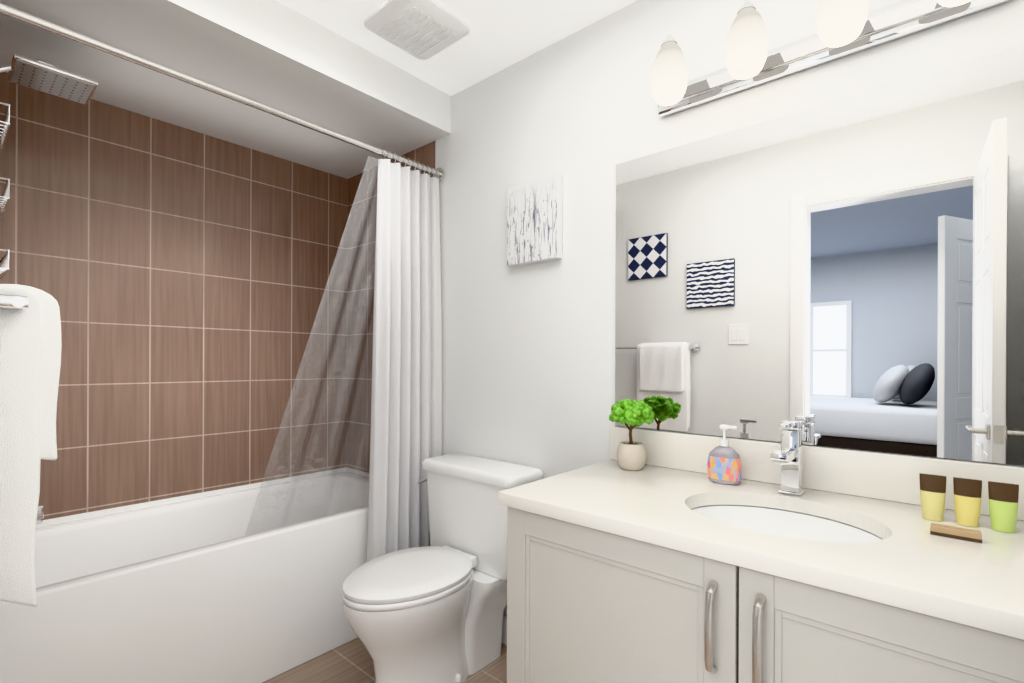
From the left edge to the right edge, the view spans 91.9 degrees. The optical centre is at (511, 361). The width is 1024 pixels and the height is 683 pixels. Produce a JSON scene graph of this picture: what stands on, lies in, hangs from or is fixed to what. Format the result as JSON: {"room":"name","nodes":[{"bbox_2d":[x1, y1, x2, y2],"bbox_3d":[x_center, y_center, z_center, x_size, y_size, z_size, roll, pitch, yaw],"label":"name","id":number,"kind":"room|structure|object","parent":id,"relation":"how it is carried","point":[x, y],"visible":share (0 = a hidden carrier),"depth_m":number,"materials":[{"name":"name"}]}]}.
{"room":"bathroom","nodes":[
{"label":"bathroom","id":0,"kind":"room"},
{"bbox_2d":[0,72,347,519],"bbox_3d":[-1.508,-0.037,2.339,0.100,2.420,1.550,0,0,41],"label":"tiled wall","id":1,"kind":"structure","parent":0,"point":[180,275],"depth_m":2.23,"materials":[{"name":"brown tile"}]},
{"bbox_2d":[347,141,434,475],"bbox_3d":[-0.674,-0.033,2.709,0.880,2.420,0.100,0,0,41],"label":"tile","id":2,"kind":"structure","parent":1,"relation":"attached to","point":[425,155],"depth_m":2.79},
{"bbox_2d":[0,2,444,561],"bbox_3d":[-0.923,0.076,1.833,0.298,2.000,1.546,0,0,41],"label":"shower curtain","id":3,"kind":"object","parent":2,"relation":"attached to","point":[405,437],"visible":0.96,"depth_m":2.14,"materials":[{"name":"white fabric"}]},
{"bbox_2d":[0,0,450,178],"bbox_3d":[-1.129,-1.157,2.015,0.890,0.175,1.550,0,0,41],"label":"ceiling","id":4,"kind":"structure","parent":0,"point":[278,55],"depth_m":1.88,"materials":[{"name":"white paint"}]},
{"bbox_2d":[262,638,506,682],"bbox_3d":[-0.354,1.228,1.325,3.180,0.100,1.770,0,0,41],"label":"floor","id":5,"kind":"structure","parent":0,"point":[350,661],"depth_m":1.89,"materials":[{"name":"tile"}]},
{"bbox_2d":[0,467,368,682],"bbox_3d":[-1.190,0.893,2.061,0.744,0.560,1.544,0,0,41],"label":"bathtub","id":6,"kind":"object","parent":5,"relation":"on","point":[201,587],"visible":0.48,"depth_m":1.81,"materials":[{"name":"white ceramic"}]},
{"bbox_2d":[342,454,542,682],"bbox_3d":[-0.298,0.795,1.843,0.534,0.764,0.705,0,0,41],"label":"toilet","id":7,"kind":"object","parent":5,"relation":"on","point":[433,612],"visible":0.98,"depth_m":1.81,"materials":[{"name":"white ceramic"}]},
{"bbox_2d":[498,420,1023,682],"bbox_3d":[0.605,0.669,1.125,1.200,1.028,0.614,0,0,41],"label":"bathroom vanity","id":8,"kind":"object","parent":5,"relation":"on","point":[790,558],"visible":1,"depth_m":1.05,"materials":[{"name":"grey paint"}]},
{"bbox_2d":[609,399,653,470],"bbox_3d":[0.381,0.229,1.582,0.151,0.225,0.125,0,0,41],"label":"topiary plant","id":9,"kind":"object","parent":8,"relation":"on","point":[631,454],"visible":1,"depth_m":1.55,"materials":[{"name":"green plant"}]},
{"bbox_2d":[707,424,741,484],"bbox_3d":[0.601,0.260,1.402,0.094,0.164,0.052,0,0,41],"label":"soap dispenser","id":10,"kind":"object","parent":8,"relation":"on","point":[724,465],"visible":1,"depth_m":1.38,"materials":[{"name":"multicoloured"}]},
{"bbox_2d":[770,420,805,496],"bbox_3d":[0.699,0.249,1.260,0.054,0.187,0.162,0,0,41],"label":"faucet","id":11,"kind":"object","parent":8,"relation":"on","point":[789,454],"depth_m":1.28,"materials":[{"name":"silver metal"}]},
{"bbox_2d":[609,426,1023,540],"bbox_3d":[0.801,0.286,1.351,1.200,0.114,0.018,0,0,41],"label":"backsplash","id":12,"kind":"structure","parent":8,"relation":"on","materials":[{"name":"stone"}]},
{"bbox_2d":[919,473,945,520],"bbox_3d":[0.922,0.295,1.085,0.045,0.096,0.036,0,0,41],"label":"toiletry tube","id":13,"kind":"object","parent":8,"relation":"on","point":[932,493],"visible":1,"depth_m":1.08,"materials":[{"name":"yellow plastic"}]},
{"bbox_2d":[930,523,981,542],"bbox_3d":[0.870,0.334,0.971,0.075,0.017,0.026,0,0,41],"label":"soap bar","id":14,"kind":"object","parent":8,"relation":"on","point":[966,534],"visible":1,"depth_m":0.96,"materials":[{"name":"beige wood"}]},
{"bbox_2d":[953,477,981,526],"bbox_3d":[0.965,0.295,1.049,0.045,0.096,0.036,0,0,41],"label":"toiletry tube","id":15,"kind":"object","parent":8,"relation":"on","point":[967,499],"visible":1,"depth_m":1.04,"materials":[{"name":"yellow plastic"}]},
{"bbox_2d":[988,481,1018,532],"bbox_3d":[1.006,0.296,1.013,0.045,0.096,0.036,0,0,41],"label":"toiletry tube","id":16,"kind":"object","parent":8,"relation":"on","point":[1003,505],"visible":1,"depth_m":1.00,"materials":[{"name":"green plastic"}]},
{"bbox_2d":[276,0,636,95],"bbox_3d":[-0.343,-1.292,1.325,3.180,0.100,1.770,0,0,41],"label":"ceiling","id":17,"kind":"structure","parent":0,"point":[502,35],"depth_m":1.85,"materials":[{"name":"white paint"}]},
{"bbox_2d":[364,0,469,59],"bbox_3d":[-0.348,-1.224,1.825,0.290,0.032,0.290,0,0,41],"label":"ceiling vent","id":18,"kind":"object","parent":17,"relation":"in","point":[423,29],"visible":0.96,"depth_m":1.79,"materials":[{"name":"white plastic"}]},
{"bbox_2d":[435,0,1023,615],"bbox_3d":[0.530,-0.028,1.670,2.300,2.420,0.100,0,0,41],"label":"wall","id":19,"kind":"structure","parent":0,"point":[527,364],"depth_m":1.86,"materials":[{"name":"white paint"}]},
{"bbox_2d":[502,615,506,644],"bbox_3d":[-0.030,1.122,2.074,0.988,0.115,0.013,0,0,41],"label":"baseboard","id":20,"kind":"structure","parent":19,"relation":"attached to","point":[504,635],"depth_m":2.07,"materials":[{"name":"white wood"}]},
{"bbox_2d":[507,173,561,266],"bbox_3d":[0.086,-0.555,1.963,0.255,0.320,0.033,0,0,41],"label":"picture","id":21,"kind":"object","parent":19,"relation":"attached to","point":[534,221],"visible":0.98,"depth_m":1.94,"materials":[{"name":"white"}]},
{"bbox_2d":[615,47,1023,465],"bbox_3d":[0.817,-0.233,1.347,1.195,0.917,0.005,0,0,41],"label":"mirror","id":22,"kind":"object","parent":19,"relation":"attached to","point":[848,273],"visible":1,"depth_m":1.30,"materials":[{"name":"clear glass"}]},
{"bbox_2d":[651,0,1009,116],"bbox_3d":[0.741,-0.873,1.291,0.830,0.193,0.194,0,0,41],"label":"sconce","id":23,"kind":"object","parent":19,"relation":"attached to","point":[846,27],"visible":1,"depth_m":1.30,"materials":[{"name":"white glass"}]},
{"bbox_3d":[-0.945,-0.034,0.750,1.270,2.420,0.120,0,0,41],"label":"wall","id":24,"kind":"structure","parent":0,"visible":0},
{"bbox_2d":[0,284,61,606],"bbox_3d":[-1.055,0.142,1.013,0.672,0.552,0.132,0,0,41],"label":"towel","id":25,"kind":"object","parent":24,"relation":"attached to","point":[30,343],"visible":1,"depth_m":0.83,"materials":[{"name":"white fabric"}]},
{"bbox_3d":[-1.758,-0.038,1.452,0.880,2.420,0.120,0,0,41],"label":"tiled wall","id":26,"kind":"structure","parent":0,"visible":0},
{"bbox_2d":[0,54,97,524],"bbox_3d":[-1.563,-0.230,1.586,0.264,1.510,0.333,0,0,41],"label":"shower fixture","id":27,"kind":"object","parent":26,"relation":"attached to","point":[43,76],"visible":1,"depth_m":1.60,"materials":[{"name":"silver metal"}]}
]}

